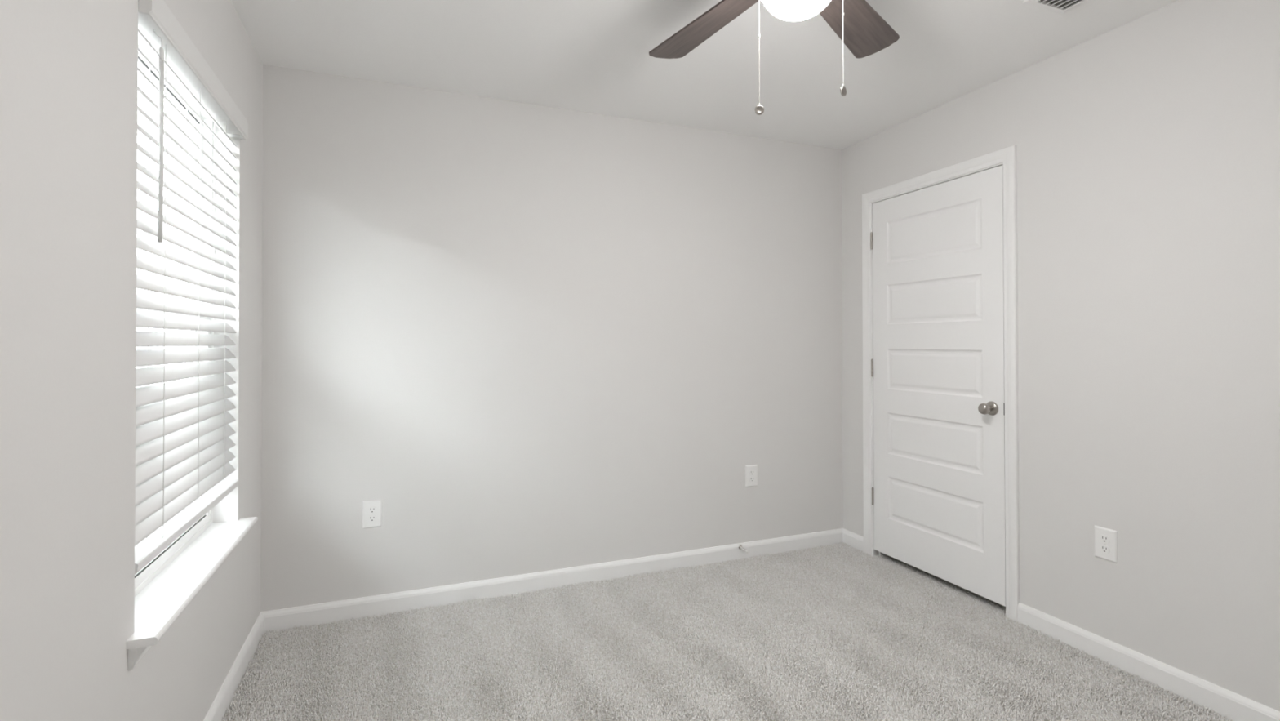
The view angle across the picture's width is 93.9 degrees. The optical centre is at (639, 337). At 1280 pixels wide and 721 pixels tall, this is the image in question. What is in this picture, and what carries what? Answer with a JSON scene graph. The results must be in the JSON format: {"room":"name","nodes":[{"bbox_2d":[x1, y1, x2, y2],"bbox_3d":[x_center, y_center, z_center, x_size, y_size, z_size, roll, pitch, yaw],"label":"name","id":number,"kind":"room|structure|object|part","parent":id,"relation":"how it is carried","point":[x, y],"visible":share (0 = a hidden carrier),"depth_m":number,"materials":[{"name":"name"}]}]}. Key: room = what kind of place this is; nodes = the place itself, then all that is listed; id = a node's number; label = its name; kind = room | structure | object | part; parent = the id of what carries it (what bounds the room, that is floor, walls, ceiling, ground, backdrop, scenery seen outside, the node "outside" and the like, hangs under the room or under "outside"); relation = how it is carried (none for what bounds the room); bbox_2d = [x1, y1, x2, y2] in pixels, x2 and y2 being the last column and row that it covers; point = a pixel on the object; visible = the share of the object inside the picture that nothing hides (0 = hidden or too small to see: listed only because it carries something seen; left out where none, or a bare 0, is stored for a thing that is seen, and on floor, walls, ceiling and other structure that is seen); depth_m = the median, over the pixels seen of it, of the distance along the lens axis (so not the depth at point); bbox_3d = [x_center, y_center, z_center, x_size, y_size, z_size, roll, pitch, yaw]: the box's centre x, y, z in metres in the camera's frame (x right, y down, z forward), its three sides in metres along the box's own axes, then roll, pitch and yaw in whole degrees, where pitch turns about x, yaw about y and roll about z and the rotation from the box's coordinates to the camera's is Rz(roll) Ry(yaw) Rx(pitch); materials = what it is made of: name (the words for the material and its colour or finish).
{"room":"empty bedroom","nodes":[
{"label":"empty bedroom","id":0,"kind":"room"},
{"bbox_2d":[0,0,262,720],"bbox_3d":[-1.045,0.027,0.927,0.130,2.454,3.500,0,-1,-22],"label":"wall","id":1,"kind":"structure","parent":0,"point":[68,68],"depth_m":1.17,"materials":[{"name":"paint"}]},
{"bbox_2d":[125,34,257,670],"bbox_3d":[-1.351,-0.042,1.768,0.193,1.565,0.994,0,-1,-22],"label":"window","id":2,"kind":"structure","parent":1,"relation":"in","point":[167,584],"depth_m":1.78,"materials":[{"name":"white plastic"}]},
{"bbox_3d":[-1.423,-0.423,1.749,0.020,0.742,0.858,0,-1,-22],"label":"sash","id":3,"kind":"part","parent":2,"relation":"part of","materials":[{"name":"white plastic"}]},
{"bbox_3d":[-1.400,0.283,1.752,0.020,0.742,0.858,0,-1,-22],"label":"sash","id":4,"kind":"part","parent":2,"relation":"part of","materials":[{"name":"white plastic"}]},
{"bbox_3d":[-1.413,-0.068,1.750,0.050,1.513,0.918,0,-1,-22],"label":"frame","id":5,"kind":"part","parent":2,"relation":"part of","materials":[{"name":"white plastic"}]},
{"bbox_2d":[134,0,248,574],"bbox_3d":[-1.330,-0.140,1.785,0.078,1.366,0.922,0,-1,-22],"label":"window blind","id":6,"kind":"object","parent":2,"relation":"attached to","point":[183,442],"visible":0.88,"depth_m":1.67,"materials":[{"name":"white plastic"}]},
{"bbox_3d":[-1.242,-0.122,1.534,0.036,1.275,0.002,0,-1,-22],"label":"ladder cord","id":7,"kind":"part","parent":6,"relation":"part of","materials":[{"name":"white fabric"}]},
{"bbox_3d":[-1.337,0.527,1.774,0.054,0.032,0.904,0,-1,-22],"label":"rail","id":8,"kind":"part","parent":6,"relation":"part of","materials":[{"name":"white plastic"}]},
{"bbox_3d":[-1.346,-0.119,1.797,0.036,1.275,0.002,0,-1,-22],"label":"ladder cord","id":9,"kind":"part","parent":6,"relation":"part of","materials":[{"name":"white fabric"}]},
{"bbox_3d":[-1.451,-0.117,2.061,0.036,1.275,0.002,0,-1,-22],"label":"ladder cord","id":10,"kind":"part","parent":6,"relation":"part of","materials":[{"name":"white fabric"}]},
{"bbox_3d":[-1.325,0.680,1.772,0.137,0.018,0.994,0,-1,-22],"label":"sill","id":11,"kind":"part","parent":2,"relation":"part of","materials":[{"name":"wood"}]},
{"bbox_3d":[-1.440,0.293,1.736,0.007,0.726,0.858,0,-1,-22],"label":"screen frame","id":12,"kind":"part","parent":2,"relation":"part of","materials":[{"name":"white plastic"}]},
{"bbox_2d":[203,611,263,720],"bbox_3d":[-0.977,1.208,0.944,0.014,0.092,3.500,0,-1,-22],"label":"baseboard","id":13,"kind":"structure","parent":1,"relation":"attached to","point":[223,699],"depth_m":2.14,"materials":[{"name":"wood"}]},
{"bbox_2d":[260,64,843,611],"bbox_3d":[-0.209,0.046,3.213,3.373,2.454,0.130,0,-1,-22],"label":"wall","id":14,"kind":"structure","parent":0,"point":[544,338],"depth_m":3.00,"materials":[{"name":"paint"}]},
{"bbox_2d":[362,499,382,528],"bbox_3d":[-1.223,0.804,2.728,0.080,0.123,0.009,0,-1,-22],"label":"wall outlet","id":15,"kind":"object","parent":14,"relation":"attached to","point":[371,509],"visible":1,"depth_m":2.73,"materials":[{"name":"white plastic"}]},
{"bbox_2d":[368,515,376,521],"bbox_3d":[-1.222,0.824,2.726,0.034,0.028,0.003,0,-1,-22],"label":"receptacle","id":16,"kind":"object","parent":15,"relation":"attached to","point":[371,517],"depth_m":2.72,"materials":[{"name":"white plastic"}]},
{"bbox_2d":[368,506,376,513],"bbox_3d":[-1.222,0.784,2.726,0.034,0.028,0.003,0,-1,-22],"label":"receptacle","id":17,"kind":"object","parent":15,"relation":"attached to","point":[371,509],"depth_m":2.73,"materials":[{"name":"white plastic"}]},
{"bbox_2d":[261,528,842,633],"bbox_3d":[-0.181,1.226,3.136,3.113,0.092,0.014,0,-1,-22],"label":"baseboard","id":18,"kind":"structure","parent":14,"relation":"attached to","point":[322,613],"depth_m":2.97,"materials":[{"name":"wood"}]},
{"bbox_2d":[738,545,748,552],"bbox_3d":[0.589,1.201,3.398,0.025,0.026,0.072,0,-1,-22],"label":"door stop","id":19,"kind":"object","parent":18,"relation":"attached to","point":[740,546],"visible":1,"depth_m":3.40,"materials":[{"name":"silver metal"}]},
{"bbox_2d":[745,464,757,486],"bbox_3d":[0.650,0.801,3.473,0.080,0.123,0.009,0,-1,-22],"label":"wall outlet","id":20,"kind":"object","parent":14,"relation":"attached to","point":[751,471],"visible":1,"depth_m":3.47,"materials":[{"name":"white plastic"}]},
{"bbox_2d":[749,476,755,481],"bbox_3d":[0.651,0.821,3.470,0.034,0.028,0.003,0,-1,-22],"label":"receptacle","id":21,"kind":"object","parent":20,"relation":"attached to","point":[751,478],"depth_m":3.47,"materials":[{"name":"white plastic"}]},
{"bbox_2d":[749,470,755,475],"bbox_3d":[0.651,0.782,3.470,0.034,0.028,0.003,0,-1,-22],"label":"receptacle","id":22,"kind":"object","parent":20,"relation":"attached to","point":[751,472],"depth_m":3.47,"materials":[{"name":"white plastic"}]},
{"bbox_2d":[231,0,1179,149],"bbox_3d":[0.460,-1.256,1.537,3.373,0.120,3.760,0,-1,-22],"label":"ceiling","id":23,"kind":"structure","parent":0,"point":[584,55],"depth_m":2.50,"materials":[{"name":"paint"}]},
{"bbox_2d":[648,0,899,115],"bbox_3d":[0.402,-0.903,1.650,1.271,0.583,1.279,0,-1,-22],"label":"ceiling fan","id":24,"kind":"object","parent":23,"relation":"hanging from","point":[864,32],"visible":1,"depth_m":1.96,"materials":[{"name":"brown wood"}]},
{"bbox_3d":[0.210,-1.038,2.003,0.154,0.006,0.482,-12,6,-32],"label":"blade","id":25,"kind":"part","parent":24,"relation":"part of","materials":[{"name":"brown wood"}]},
{"bbox_3d":[0.436,-0.929,1.641,0.208,0.088,0.208,0,-1,-22],"label":"lamp shade","id":26,"kind":"part","parent":24,"relation":"part of","materials":[{"name":"white glass"}]},
{"bbox_3d":[0.550,-0.836,1.642,0.021,0.292,0.005,0,0,6],"label":"pull chain","id":27,"kind":"part","parent":24,"relation":"part of","materials":[{"name":"white metal"}]},
{"bbox_3d":[0.710,-1.039,1.968,0.154,0.006,0.482,-14,-9,39],"label":"blade","id":28,"kind":"part","parent":24,"relation":"part of","materials":[{"name":"brown wood"}]},
{"bbox_2d":[1022,0,1090,13],"bbox_3d":[1.518,-1.187,1.997,0.206,0.012,0.344,0,-1,-22],"label":"ceiling vent","id":29,"kind":"object","parent":23,"relation":"in","point":[1060,6],"visible":1,"depth_m":2.12,"materials":[{"name":"metal"}]},
{"bbox_2d":[222,547,1216,720],"bbox_3d":[0.463,1.333,1.515,3.373,0.150,3.760,0,-1,-22],"label":"floor","id":30,"kind":"structure","parent":0,"point":[886,555],"depth_m":2.25,"materials":[{"name":"grey carpet"}]},
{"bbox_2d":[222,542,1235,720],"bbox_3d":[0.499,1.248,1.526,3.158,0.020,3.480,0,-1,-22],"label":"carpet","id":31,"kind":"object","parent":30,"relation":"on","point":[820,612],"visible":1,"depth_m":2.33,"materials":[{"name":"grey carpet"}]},
{"bbox_2d":[841,0,1279,711],"bbox_3d":[1.968,0.034,2.125,0.130,2.454,3.500,0,-1,-22],"label":"wall","id":32,"kind":"structure","parent":0,"point":[1148,146],"depth_m":2.21,"materials":[{"name":"paint"}]},
{"bbox_2d":[870,164,1005,606],"bbox_3d":[1.493,0.218,3.100,0.104,2.011,0.825,0,-1,-22],"label":"door","id":33,"kind":"structure","parent":32,"relation":"in","point":[937,365],"depth_m":3.04,"materials":[{"name":"wood"}]},
{"bbox_3d":[1.601,0.327,2.766,0.057,0.052,0.052,0,-1,-22],"label":"knob","id":34,"kind":"part","parent":33,"relation":"part of","materials":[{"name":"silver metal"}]},
{"bbox_2d":[862,145,1019,622],"bbox_3d":[1.556,0.207,3.123,0.136,2.126,0.953,0,-1,-22],"label":"door frame","id":35,"kind":"structure","parent":32,"relation":"attached to","point":[1007,156],"depth_m":2.71,"materials":[{"name":"wood"}]},
{"bbox_2d":[842,528,1279,720],"bbox_3d":[1.903,1.215,2.088,0.014,0.092,3.500,0,-1,-22],"label":"baseboard","id":36,"kind":"structure","parent":32,"relation":"attached to","point":[1237,707],"depth_m":2.19,"materials":[{"name":"wood"}]},
{"bbox_2d":[1094,524,1117,563],"bbox_3d":[1.812,0.802,2.327,0.009,0.123,0.080,0,-1,-22],"label":"wall outlet","id":37,"kind":"object","parent":32,"relation":"attached to","point":[1105,539],"visible":1,"depth_m":2.32,"materials":[{"name":"white plastic"}]},
{"bbox_2d":[1099,544,1109,553],"bbox_3d":[1.809,0.822,2.326,0.003,0.028,0.034,0,-1,-22],"label":"receptacle","id":38,"kind":"object","parent":37,"relation":"attached to","point":[1104,548],"depth_m":2.33,"materials":[{"name":"white plastic"}]},
{"bbox_2d":[1099,534,1109,543],"bbox_3d":[1.809,0.783,2.326,0.003,0.028,0.034,0,-1,-22],"label":"receptacle","id":39,"kind":"object","parent":37,"relation":"attached to","point":[1104,539],"depth_m":2.33,"materials":[{"name":"white plastic"}]},
{"label":"outside","id":40,"kind":"structure","parent":0,"visible":0},
{"bbox_3d":[-7.835,1.681,-0.979,13.850,0.200,30.000,0,-1,-22],"label":"ground","id":41,"kind":"structure","parent":40,"visible":0},
{"bbox_2d":[137,228,148,234],"bbox_3d":[-7.863,-0.803,-2.044,8.800,4.750,20.800,0,-1,-22],"label":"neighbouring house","id":42,"kind":"structure","parent":41,"relation":"on","point":[139,231],"depth_m":9.12,"materials":[{"name":"white"}]},
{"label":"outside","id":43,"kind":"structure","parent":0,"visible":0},
{"bbox_2d":[137,63,194,140],"bbox_3d":[-1.504,-1.321,0.757,0.845,0.200,6.500,0,-1,-22],"label":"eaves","id":44,"kind":"object","parent":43,"point":[143,83],"depth_m":3.31,"materials":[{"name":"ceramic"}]}
]}

